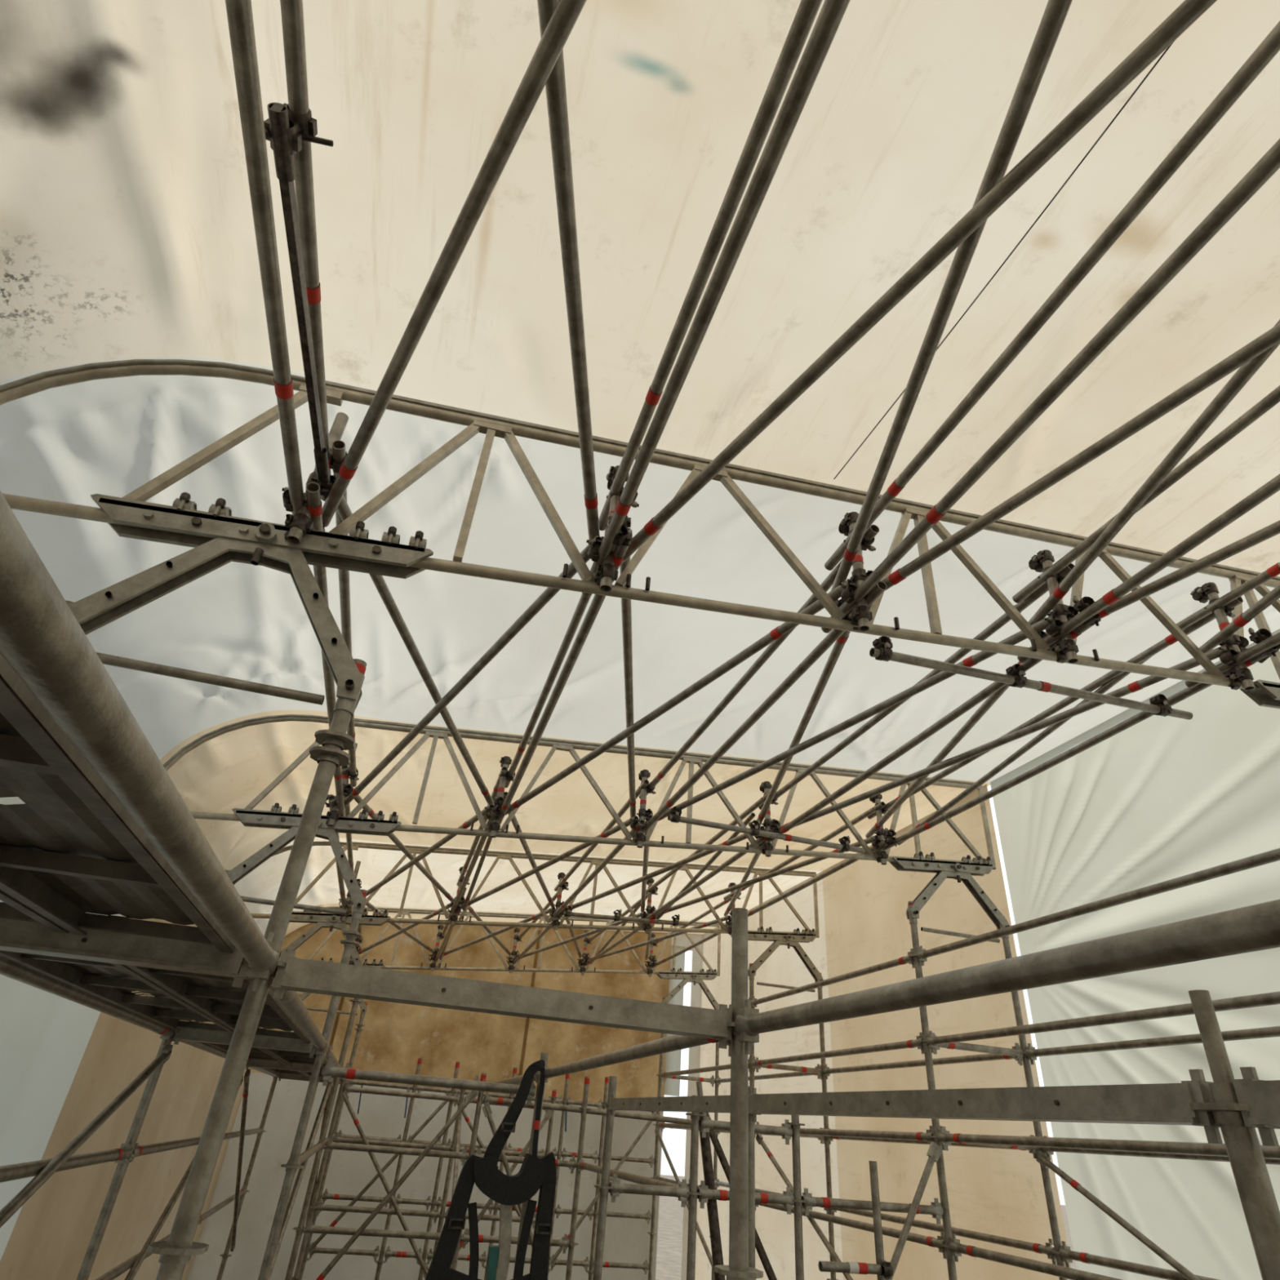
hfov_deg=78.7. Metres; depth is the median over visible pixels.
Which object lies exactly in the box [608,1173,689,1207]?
bar
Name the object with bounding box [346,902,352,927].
tube
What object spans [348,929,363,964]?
post
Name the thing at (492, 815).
tube
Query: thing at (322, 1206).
bar
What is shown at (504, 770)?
tube
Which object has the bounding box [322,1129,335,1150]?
bar
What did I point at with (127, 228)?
ceiling
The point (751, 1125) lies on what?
upright
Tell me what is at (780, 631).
tube
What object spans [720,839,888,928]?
tube
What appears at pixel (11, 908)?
plank
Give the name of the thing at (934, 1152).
diagonal brace
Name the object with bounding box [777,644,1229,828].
tube
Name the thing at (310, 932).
fork
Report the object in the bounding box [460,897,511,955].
tube
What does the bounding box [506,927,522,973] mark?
post
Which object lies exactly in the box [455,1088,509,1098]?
bar
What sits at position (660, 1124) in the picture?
bar
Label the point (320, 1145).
bar
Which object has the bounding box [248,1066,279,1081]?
bar
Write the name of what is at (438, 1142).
bar
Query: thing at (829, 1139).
bar
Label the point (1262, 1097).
crossbar
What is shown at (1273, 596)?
tube
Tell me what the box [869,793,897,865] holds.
post
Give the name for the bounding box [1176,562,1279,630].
tube
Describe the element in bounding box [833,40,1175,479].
cord
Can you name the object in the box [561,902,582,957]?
tube
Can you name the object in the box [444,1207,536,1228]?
bar
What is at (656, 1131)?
diagonal brace
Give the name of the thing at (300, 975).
crossbar
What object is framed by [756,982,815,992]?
bar
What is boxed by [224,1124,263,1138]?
bar
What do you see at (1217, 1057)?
spigot
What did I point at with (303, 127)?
coupler
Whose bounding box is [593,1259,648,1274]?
bar
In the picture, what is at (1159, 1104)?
crossbar
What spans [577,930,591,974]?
post
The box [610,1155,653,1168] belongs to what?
bar
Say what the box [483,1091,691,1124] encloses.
bar
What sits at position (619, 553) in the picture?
tube
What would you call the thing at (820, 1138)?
bar
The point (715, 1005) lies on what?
fork
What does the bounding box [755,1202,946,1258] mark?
bar
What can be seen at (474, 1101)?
bar
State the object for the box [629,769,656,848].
post
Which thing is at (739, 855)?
tube
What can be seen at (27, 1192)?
diagonal brace
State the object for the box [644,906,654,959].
tube
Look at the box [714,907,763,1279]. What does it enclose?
upright
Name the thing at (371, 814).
tube
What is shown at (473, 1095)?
diagonal brace
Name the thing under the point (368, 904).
tube
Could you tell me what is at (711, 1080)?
bar
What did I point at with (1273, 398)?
tube
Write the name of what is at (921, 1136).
bar
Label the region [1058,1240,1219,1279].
bar
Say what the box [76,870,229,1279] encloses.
upright
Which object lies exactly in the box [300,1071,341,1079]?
plank
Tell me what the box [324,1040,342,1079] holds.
bar
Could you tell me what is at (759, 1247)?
prop
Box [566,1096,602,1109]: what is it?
bar
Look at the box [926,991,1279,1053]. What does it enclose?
bar
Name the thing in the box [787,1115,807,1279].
upright
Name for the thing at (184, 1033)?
crossbar
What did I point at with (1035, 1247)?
bar
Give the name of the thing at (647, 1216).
bar
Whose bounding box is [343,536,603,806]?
tube
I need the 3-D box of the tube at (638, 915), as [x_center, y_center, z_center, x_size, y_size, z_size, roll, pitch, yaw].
[-0.745,3.235,8.445,0.041,0.117,2.935,22,-36,-25]
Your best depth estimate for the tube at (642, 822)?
5.79 m
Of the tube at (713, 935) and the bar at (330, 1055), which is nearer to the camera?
the bar at (330, 1055)
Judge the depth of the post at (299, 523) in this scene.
2.29 m
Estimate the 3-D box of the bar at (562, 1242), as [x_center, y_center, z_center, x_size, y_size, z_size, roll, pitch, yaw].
[-0.944,4.565,5.931,0.814,0.120,0.062,13,-33,-12]
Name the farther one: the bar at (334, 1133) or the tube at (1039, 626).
the bar at (334, 1133)
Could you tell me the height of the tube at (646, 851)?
0.117 m
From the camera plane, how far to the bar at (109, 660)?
2.00 m
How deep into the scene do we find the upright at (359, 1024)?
7.99 m
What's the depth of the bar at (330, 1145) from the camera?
5.98 m
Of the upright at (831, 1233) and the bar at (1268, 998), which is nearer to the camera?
the bar at (1268, 998)
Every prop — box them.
[696,1081,725,1279]
[708,1114,777,1279]
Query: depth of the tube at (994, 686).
3.76 m
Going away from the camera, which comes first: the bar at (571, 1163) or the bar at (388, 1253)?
the bar at (571, 1163)
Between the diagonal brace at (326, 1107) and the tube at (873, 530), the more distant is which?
the diagonal brace at (326, 1107)
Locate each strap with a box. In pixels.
[357,1084,362,1114]
[404,1091,408,1118]
[564,1104,567,1131]
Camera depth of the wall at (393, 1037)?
9.32 m
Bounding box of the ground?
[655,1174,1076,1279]
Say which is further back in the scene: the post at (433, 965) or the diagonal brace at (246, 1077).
the post at (433, 965)
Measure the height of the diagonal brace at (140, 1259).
1.364 m
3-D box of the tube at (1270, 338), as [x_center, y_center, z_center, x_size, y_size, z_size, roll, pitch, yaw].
[1.562,-0.768,1.825,0.041,0.117,2.935,22,-36,-25]
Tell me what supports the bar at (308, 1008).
attached to the upright at (359, 1024)
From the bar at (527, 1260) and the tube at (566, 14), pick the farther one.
the bar at (527, 1260)
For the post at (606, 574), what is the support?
attached to the roof truss at (129, 516)
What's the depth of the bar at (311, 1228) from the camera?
5.70 m
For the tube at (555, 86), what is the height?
0.121 m
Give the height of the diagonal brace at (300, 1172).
1.481 m
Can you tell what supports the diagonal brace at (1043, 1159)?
attached to the upright
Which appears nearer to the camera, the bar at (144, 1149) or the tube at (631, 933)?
the bar at (144, 1149)
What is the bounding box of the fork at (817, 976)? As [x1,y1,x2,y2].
[747,934,823,988]
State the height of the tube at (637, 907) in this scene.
0.319 m
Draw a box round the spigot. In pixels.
[1188,990,1234,1083]
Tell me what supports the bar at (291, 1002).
attached to the upright at (291, 1167)
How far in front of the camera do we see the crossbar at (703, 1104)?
3.25 m
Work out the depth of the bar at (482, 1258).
7.89 m
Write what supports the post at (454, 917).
attached to the roof truss at (806, 935)
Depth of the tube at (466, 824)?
5.50 m
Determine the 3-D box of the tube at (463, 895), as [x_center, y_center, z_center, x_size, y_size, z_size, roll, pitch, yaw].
[-1.989,3.029,8.239,0.037,0.319,2.214,13,-33,-12]
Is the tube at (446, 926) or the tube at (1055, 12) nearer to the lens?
the tube at (1055, 12)
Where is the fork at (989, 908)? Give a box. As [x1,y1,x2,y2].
[906,862,1009,938]
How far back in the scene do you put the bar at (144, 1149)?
4.09 m
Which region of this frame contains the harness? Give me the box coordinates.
[425,1059,555,1279]
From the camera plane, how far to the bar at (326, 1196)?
7.87 m
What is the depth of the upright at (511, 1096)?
8.15 m
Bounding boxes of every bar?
[0,490,279,992]
[0,955,175,1045]
[0,1137,133,1182]
[95,1234,169,1279]
[96,652,324,705]
[128,1136,200,1162]
[171,1036,226,1058]
[197,1184,246,1225]
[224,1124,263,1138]
[240,895,346,915]
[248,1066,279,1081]
[269,951,328,1060]
[286,1136,324,1173]
[303,1218,441,1239]
[306,1007,357,1015]
[309,1245,379,1261]
[315,1199,439,1222]
[321,1057,535,1104]
[321,1189,389,1207]
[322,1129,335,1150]
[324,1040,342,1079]
[324,1136,467,1165]
[332,1132,450,1151]
[337,1129,401,1147]
[340,1077,349,1087]
[342,1062,479,1080]
[344,1082,458,1106]
[349,1079,412,1092]
[384,1246,422,1263]
[395,1193,431,1210]
[406,1135,441,1148]
[417,1084,450,1095]
[426,1248,486,1266]
[435,1196,493,1213]
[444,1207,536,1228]
[446,1138,487,1148]
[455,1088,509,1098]
[459,1142,544,1158]
[461,1228,568,1253]
[463,1093,549,1112]
[475,1148,576,1173]
[479,1071,538,1096]
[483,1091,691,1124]
[498,1204,537,1214]
[506,1143,557,1157]
[509,1257,530,1263]
[513,1093,563,1104]
[537,1004,731,1082]
[550,1257,589,1271]
[555,1204,593,1220]
[561,1147,598,1163]
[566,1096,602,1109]
[576,1156,689,1206]
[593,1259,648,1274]
[597,1210,651,1223]
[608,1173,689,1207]
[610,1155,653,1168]
[653,1172,718,1190]
[656,1121,721,1130]
[658,1057,749,1081]
[661,1127,691,1131]
[663,1070,715,1086]
[697,1180,794,1214]
[698,1112,792,1145]
[714,1177,827,1213]
[715,1065,822,1087]
[715,1128,824,1143]
[734,898,1279,1054]
[751,948,915,1008]
[751,1032,924,1071]
[754,1122,933,1144]
[755,1057,822,1079]
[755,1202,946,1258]
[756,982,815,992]
[756,1121,825,1143]
[801,1187,943,1224]
[822,1044,1022,1079]
[826,1128,1036,1159]
[829,1207,1056,1264]
[916,848,1279,965]
[920,927,999,942]
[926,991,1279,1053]
[932,1032,1023,1064]
[937,1125,1279,1159]
[942,1126,1039,1158]
[948,1234,1122,1279]
[1025,1026,1279,1064]
[1041,1135,1279,1164]
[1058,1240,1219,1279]
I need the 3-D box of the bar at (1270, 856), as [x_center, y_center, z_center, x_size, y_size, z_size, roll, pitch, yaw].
[2.201,1.410,4.012,0.062,0.120,2.634,13,-33,-12]
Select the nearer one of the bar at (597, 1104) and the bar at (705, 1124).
the bar at (705, 1124)
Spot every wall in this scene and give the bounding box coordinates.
[0,796,250,1279]
[186,922,703,1279]
[694,628,1279,1279]
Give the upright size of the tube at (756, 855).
0.116 m
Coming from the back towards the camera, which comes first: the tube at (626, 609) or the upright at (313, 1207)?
the upright at (313, 1207)
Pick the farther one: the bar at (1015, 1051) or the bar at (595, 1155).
the bar at (595, 1155)
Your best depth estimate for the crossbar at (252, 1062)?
6.03 m
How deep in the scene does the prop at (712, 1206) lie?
4.10 m
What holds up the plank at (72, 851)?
on the crossbar at (15, 935)
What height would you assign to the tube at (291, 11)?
0.045 m
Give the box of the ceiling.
[0,0,1279,936]
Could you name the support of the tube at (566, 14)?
attached to the post at (299, 523)
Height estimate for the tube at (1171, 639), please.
0.045 m
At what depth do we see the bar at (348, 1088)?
7.49 m
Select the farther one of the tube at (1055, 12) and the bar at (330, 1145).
the bar at (330, 1145)
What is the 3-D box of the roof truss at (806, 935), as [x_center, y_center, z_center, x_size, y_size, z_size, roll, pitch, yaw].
[-0.834,2.351,7.296,5.524,1.189,0.098,13,-33,-12]
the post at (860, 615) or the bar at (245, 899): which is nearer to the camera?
the post at (860, 615)
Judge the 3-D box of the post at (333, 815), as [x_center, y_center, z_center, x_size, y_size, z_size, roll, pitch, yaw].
[-1.751,0.866,4.606,0.160,0.507,0.200,13,-33,-12]
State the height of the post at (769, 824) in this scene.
0.526 m
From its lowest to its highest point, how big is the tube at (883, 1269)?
1.599 m
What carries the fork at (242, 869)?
attached to the upright at (84, 1273)
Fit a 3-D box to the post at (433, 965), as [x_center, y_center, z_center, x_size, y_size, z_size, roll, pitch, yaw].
[-2.396,3.604,9.183,0.155,0.527,0.224,2,-32,5]
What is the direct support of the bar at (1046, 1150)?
attached to the upright
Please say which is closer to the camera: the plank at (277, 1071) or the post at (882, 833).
the post at (882, 833)
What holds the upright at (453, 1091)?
on the floor
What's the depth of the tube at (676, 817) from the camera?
4.92 m
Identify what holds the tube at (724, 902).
attached to the post at (651, 957)
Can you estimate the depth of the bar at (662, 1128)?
9.02 m
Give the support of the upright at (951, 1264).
on the floor
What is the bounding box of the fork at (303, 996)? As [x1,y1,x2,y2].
[299,991,367,1017]
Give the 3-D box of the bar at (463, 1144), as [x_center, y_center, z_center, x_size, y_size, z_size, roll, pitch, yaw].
[-1.782,5.449,8.386,0.593,0.120,0.062,13,-33,-12]
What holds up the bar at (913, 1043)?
attached to the upright at (751, 981)
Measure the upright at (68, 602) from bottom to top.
2.665 m
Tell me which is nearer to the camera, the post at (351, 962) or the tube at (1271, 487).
the tube at (1271, 487)
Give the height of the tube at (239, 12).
0.046 m
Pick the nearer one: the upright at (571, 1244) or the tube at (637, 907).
the upright at (571, 1244)
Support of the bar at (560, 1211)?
attached to the upright at (559, 1153)
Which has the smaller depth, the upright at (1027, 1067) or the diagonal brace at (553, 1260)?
the upright at (1027, 1067)
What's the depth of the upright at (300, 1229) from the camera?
5.83 m
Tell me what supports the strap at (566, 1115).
attached to the wall at (393, 1037)
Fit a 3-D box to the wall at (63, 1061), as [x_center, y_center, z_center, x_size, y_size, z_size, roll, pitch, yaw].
[-2.518,1.729,2.706,0.214,2.866,14.352,13,-33,-12]
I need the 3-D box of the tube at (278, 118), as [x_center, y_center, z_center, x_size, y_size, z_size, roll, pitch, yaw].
[-0.808,-0.740,1.886,0.036,0.073,1.004,11,-33,-9]
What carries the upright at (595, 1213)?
on the floor
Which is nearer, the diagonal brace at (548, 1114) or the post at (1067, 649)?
the post at (1067, 649)
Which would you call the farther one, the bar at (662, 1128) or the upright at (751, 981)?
the bar at (662, 1128)
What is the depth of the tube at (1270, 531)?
2.68 m
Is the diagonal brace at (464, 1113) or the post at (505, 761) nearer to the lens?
the post at (505, 761)
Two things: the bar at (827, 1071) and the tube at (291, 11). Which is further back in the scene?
the bar at (827, 1071)
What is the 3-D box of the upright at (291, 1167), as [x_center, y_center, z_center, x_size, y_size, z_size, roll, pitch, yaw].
[-1.639,2.519,3.644,0.130,2.665,0.130,13,-33,-12]
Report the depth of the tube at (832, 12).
1.57 m
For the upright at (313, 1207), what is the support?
on the floor
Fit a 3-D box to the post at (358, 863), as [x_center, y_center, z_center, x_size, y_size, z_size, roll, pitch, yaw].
[-2.519,2.201,6.812,0.160,0.507,0.200,13,-33,-12]
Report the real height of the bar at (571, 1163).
0.120 m
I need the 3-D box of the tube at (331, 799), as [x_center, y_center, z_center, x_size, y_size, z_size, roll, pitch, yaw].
[-2.167,1.641,5.632,0.041,0.045,3.003,13,-33,-12]
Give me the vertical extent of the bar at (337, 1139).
0.120 m
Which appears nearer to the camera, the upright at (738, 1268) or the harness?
the upright at (738, 1268)
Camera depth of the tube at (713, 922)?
8.48 m
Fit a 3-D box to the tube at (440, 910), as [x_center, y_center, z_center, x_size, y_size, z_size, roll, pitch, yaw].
[-2.478,2.993,7.988,0.041,0.121,2.946,23,-36,-26]
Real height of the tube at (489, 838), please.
0.319 m
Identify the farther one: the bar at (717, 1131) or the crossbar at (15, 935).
the bar at (717, 1131)
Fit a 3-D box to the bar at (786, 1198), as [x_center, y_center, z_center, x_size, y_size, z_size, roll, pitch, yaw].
[0.564,2.960,4.145,0.541,0.120,0.062,13,-33,-12]
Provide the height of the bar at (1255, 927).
0.153 m
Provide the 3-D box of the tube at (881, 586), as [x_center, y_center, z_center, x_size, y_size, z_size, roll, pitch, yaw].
[0.398,0.561,3.897,0.041,0.045,3.003,13,-33,-12]
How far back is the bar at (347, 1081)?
7.99 m
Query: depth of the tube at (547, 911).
8.06 m
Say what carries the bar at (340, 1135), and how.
attached to the upright at (359, 1024)
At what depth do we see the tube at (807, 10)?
1.82 m
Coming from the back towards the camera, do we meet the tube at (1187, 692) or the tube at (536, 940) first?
the tube at (536, 940)
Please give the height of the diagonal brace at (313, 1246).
1.448 m
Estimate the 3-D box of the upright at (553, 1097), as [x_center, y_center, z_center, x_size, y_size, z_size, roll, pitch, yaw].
[-0.933,5.367,7.368,0.130,1.950,0.130,13,-33,-12]
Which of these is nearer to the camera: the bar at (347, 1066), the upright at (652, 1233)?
the bar at (347, 1066)
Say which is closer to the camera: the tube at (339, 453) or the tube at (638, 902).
the tube at (339, 453)
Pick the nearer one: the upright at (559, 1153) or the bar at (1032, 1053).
the bar at (1032, 1053)
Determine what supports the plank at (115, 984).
on the bar at (9, 968)
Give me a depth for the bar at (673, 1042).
2.68 m
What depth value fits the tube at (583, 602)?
3.75 m
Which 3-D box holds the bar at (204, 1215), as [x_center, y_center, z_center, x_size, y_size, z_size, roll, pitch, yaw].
[-3.508,4.749,6.567,0.062,0.120,2.634,13,-33,-12]
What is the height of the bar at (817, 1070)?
0.120 m
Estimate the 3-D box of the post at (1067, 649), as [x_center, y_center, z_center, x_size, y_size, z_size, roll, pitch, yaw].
[1.623,-0.140,3.044,0.160,0.526,0.308,13,-33,-12]
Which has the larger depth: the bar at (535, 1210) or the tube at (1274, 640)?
the bar at (535, 1210)
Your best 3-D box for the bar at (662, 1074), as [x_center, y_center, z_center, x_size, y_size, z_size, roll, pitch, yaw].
[0.627,4.500,8.158,0.062,0.120,2.634,13,-33,-12]
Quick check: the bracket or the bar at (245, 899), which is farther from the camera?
the bar at (245, 899)
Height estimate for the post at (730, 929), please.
0.527 m
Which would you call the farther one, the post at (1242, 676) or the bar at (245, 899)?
the bar at (245, 899)
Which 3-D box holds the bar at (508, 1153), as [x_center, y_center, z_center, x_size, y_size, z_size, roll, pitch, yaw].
[-1.338,4.923,7.496,0.853,0.120,0.062,13,-33,-12]
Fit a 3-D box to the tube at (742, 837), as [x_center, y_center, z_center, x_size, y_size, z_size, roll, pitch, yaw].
[0.024,1.901,6.238,0.041,0.117,2.935,22,-36,-25]
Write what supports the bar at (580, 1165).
attached to the upright at (693, 1193)
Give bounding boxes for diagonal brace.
[0,1044,173,1227]
[124,1075,243,1279]
[230,1068,250,1251]
[268,1077,333,1279]
[305,1085,332,1225]
[306,1092,453,1254]
[315,1089,478,1279]
[339,1090,428,1278]
[451,1112,462,1199]
[453,1093,549,1262]
[458,1109,553,1251]
[481,1103,548,1279]
[548,1111,657,1266]
[654,1126,713,1270]
[755,1133,853,1279]
[885,1142,942,1279]
[1035,1150,1200,1279]
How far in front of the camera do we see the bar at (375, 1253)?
7.66 m
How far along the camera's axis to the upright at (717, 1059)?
9.21 m
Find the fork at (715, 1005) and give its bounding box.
[661,973,719,1009]
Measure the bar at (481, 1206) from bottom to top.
0.120 m
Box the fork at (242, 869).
[226,818,366,919]
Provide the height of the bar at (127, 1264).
0.120 m
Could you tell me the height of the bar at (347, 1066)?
0.120 m
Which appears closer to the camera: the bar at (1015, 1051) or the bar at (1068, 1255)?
the bar at (1068, 1255)
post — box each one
[281,412,348,544]
[324,742,359,826]
[338,861,361,921]
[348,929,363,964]
[428,924,445,971]
[447,866,470,925]
[484,755,515,837]
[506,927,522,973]
[548,872,568,929]
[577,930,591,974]
[586,465,639,591]
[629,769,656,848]
[640,877,657,933]
[644,933,657,977]
[724,882,740,937]
[754,781,780,857]
[834,511,875,631]
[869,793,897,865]
[1028,549,1101,663]
[1190,582,1278,690]
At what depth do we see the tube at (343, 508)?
3.23 m
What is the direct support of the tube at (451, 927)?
attached to the post at (454, 917)
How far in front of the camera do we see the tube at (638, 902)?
8.32 m
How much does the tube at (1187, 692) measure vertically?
0.046 m
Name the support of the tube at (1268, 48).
attached to the post at (860, 615)
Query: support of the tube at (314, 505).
attached to the post at (299, 523)
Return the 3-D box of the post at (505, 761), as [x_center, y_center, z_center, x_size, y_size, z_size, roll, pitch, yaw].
[-0.858,0.935,4.769,0.155,0.527,0.224,2,-32,5]
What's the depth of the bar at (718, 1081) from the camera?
8.04 m
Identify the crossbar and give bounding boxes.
[0,917,248,987]
[173,1026,316,1057]
[245,1057,324,1073]
[271,950,731,1048]
[278,1072,341,1084]
[607,1093,730,1115]
[748,1069,1222,1144]
[1231,1066,1279,1146]
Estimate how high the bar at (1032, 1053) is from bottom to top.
0.120 m
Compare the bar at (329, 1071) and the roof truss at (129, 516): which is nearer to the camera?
the roof truss at (129, 516)
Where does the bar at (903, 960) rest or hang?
attached to the upright at (751, 981)
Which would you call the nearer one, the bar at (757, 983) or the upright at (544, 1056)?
the upright at (544, 1056)
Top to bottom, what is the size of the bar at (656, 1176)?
0.120 m
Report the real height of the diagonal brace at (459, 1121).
1.491 m
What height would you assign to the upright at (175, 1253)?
2.665 m
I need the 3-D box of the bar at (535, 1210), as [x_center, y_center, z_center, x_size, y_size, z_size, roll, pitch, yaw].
[-1.216,6.010,8.244,0.554,0.120,0.062,13,-33,-12]
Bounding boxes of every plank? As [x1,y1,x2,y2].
[0,653,235,953]
[0,889,70,933]
[0,950,234,1034]
[124,964,310,1044]
[204,1042,288,1064]
[262,1048,328,1065]
[264,1067,309,1077]
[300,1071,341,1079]
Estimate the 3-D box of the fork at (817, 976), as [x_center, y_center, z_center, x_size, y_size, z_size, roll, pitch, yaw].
[1.422,3.118,7.626,0.772,0.452,0.138,13,-33,-12]
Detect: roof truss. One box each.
[0,359,1279,708]
[162,714,996,875]
[233,840,819,942]
[307,906,720,980]
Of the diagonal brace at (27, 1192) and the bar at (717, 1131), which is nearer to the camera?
the diagonal brace at (27, 1192)
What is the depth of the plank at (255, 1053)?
5.36 m
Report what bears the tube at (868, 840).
attached to the post at (646, 926)
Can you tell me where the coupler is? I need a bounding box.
[263,102,333,155]
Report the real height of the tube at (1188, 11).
0.121 m
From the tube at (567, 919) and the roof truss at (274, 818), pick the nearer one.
the roof truss at (274, 818)
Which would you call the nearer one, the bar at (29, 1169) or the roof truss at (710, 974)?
the bar at (29, 1169)
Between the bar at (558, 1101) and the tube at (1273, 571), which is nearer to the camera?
the tube at (1273, 571)
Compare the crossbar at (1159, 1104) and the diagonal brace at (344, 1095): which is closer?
the crossbar at (1159, 1104)
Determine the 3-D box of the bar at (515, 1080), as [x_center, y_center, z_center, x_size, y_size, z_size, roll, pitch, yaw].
[-0.905,2.985,5.259,0.062,0.120,2.634,13,-33,-12]
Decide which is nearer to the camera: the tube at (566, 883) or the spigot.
the spigot
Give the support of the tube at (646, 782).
attached to the post at (555, 922)
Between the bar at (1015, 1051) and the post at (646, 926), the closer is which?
the bar at (1015, 1051)
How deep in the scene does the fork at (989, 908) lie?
5.43 m
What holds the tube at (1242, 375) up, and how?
attached to the post at (1067, 649)
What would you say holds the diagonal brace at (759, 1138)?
attached to the upright at (951, 1264)
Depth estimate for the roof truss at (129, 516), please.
2.59 m
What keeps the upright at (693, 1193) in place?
on the floor
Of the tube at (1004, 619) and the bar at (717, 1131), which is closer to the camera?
the tube at (1004, 619)
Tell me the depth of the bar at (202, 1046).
4.58 m
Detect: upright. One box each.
[66,600,73,604]
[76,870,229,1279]
[146,658,366,1279]
[216,994,300,1279]
[257,888,367,1279]
[284,964,367,1279]
[291,1078,346,1279]
[298,1001,367,1279]
[374,1057,422,1279]
[417,1062,459,1279]
[431,1088,465,1258]
[450,1072,486,1270]
[482,1067,517,1279]
[512,1052,548,1279]
[542,1089,559,1156]
[547,1073,569,1277]
[565,1075,591,1279]
[586,1076,608,1279]
[592,1075,617,1279]
[647,996,665,1279]
[685,1095,705,1279]
[709,1004,719,1279]
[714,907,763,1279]
[748,963,755,1279]
[748,1086,755,1279]
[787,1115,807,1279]
[817,972,838,1279]
[907,901,957,1279]
[1002,915,1067,1279]
[1189,1082,1279,1279]
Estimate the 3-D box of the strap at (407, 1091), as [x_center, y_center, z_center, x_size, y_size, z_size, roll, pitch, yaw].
[-2.698,5.329,8.995,0.060,0.301,0.039,13,-33,-12]
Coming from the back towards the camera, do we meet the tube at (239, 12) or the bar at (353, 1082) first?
the bar at (353, 1082)
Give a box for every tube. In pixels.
[225,0,304,515]
[266,102,329,484]
[280,0,331,501]
[306,482,345,817]
[321,0,586,527]
[328,795,346,910]
[329,479,493,805]
[332,440,356,786]
[341,765,354,874]
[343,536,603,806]
[346,786,453,902]
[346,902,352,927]
[351,804,494,905]
[355,879,362,943]
[357,902,453,954]
[365,902,433,953]
[435,907,461,963]
[439,887,466,959]
[440,917,449,939]
[443,906,555,955]
[448,808,497,917]
[456,766,507,885]
[458,815,638,909]
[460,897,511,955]
[462,791,507,911]
[497,541,630,825]
[504,594,591,787]
[504,799,555,907]
[505,579,853,815]
[513,911,563,964]
[514,911,646,959]
[516,881,568,942]
[537,0,599,539]
[549,819,644,921]
[554,779,648,891]
[561,826,764,911]
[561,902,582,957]
[563,904,688,925]
[580,917,653,967]
[582,0,850,596]
[586,915,730,960]
[587,886,657,942]
[589,898,646,964]
[598,0,822,530]
[619,556,635,817]
[620,0,1217,564]
[632,581,887,839]
[639,524,879,799]
[640,810,651,911]
[640,830,770,924]
[644,614,1057,822]
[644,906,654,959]
[645,791,769,894]
[645,925,730,970]
[649,892,741,946]
[656,813,755,919]
[656,835,879,915]
[667,805,864,853]
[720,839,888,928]
[723,801,885,900]
[724,822,776,916]
[756,573,867,825]
[758,563,1074,809]
[760,623,1093,844]
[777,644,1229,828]
[818,1160,893,1279]
[821,138,1279,633]
[824,21,1279,570]
[831,0,1072,591]
[865,608,1074,838]
[867,596,1243,819]
[869,635,1192,719]
[872,653,1270,854]
[880,323,1279,591]
[897,654,1154,844]
[1012,385,1279,603]
[1017,474,1279,662]
[1028,319,1279,625]
[1042,520,1279,637]
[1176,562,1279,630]
[1185,631,1279,688]
[1199,584,1279,653]
[1257,644,1279,662]
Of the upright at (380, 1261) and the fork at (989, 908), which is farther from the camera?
the upright at (380, 1261)
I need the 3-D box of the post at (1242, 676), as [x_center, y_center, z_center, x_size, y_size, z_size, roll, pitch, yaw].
[2.450,-0.044,3.232,0.154,0.527,0.224,2,-32,5]
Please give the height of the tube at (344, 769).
0.045 m
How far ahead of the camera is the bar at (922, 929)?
5.26 m
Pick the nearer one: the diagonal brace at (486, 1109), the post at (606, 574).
the post at (606, 574)
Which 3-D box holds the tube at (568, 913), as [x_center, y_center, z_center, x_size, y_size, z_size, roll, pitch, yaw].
[-0.119,2.526,7.145,1.172,0.168,0.073,13,-33,-12]
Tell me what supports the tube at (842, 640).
attached to the post at (860, 615)
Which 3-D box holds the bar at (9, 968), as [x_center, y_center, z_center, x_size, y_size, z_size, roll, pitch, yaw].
[-1.898,1.237,2.688,0.062,0.120,2.634,13,-33,-12]
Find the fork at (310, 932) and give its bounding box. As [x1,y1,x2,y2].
[281,915,363,966]
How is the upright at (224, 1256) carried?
on the floor
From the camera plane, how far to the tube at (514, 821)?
5.87 m
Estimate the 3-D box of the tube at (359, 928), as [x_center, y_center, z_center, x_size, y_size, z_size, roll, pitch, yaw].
[-2.862,2.819,7.959,0.041,0.045,2.951,13,-33,-12]
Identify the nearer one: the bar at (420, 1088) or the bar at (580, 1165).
the bar at (580, 1165)
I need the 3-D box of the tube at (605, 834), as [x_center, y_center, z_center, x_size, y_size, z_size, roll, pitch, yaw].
[-0.833,1.781,6.012,0.041,0.121,2.946,23,-36,-26]
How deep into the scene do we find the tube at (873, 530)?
3.80 m
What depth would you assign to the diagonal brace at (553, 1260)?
8.44 m
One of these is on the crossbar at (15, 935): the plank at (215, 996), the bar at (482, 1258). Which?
the plank at (215, 996)
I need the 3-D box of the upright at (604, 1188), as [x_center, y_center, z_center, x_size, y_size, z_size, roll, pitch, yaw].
[-0.214,3.170,3.747,0.130,1.885,0.130,13,-33,-12]

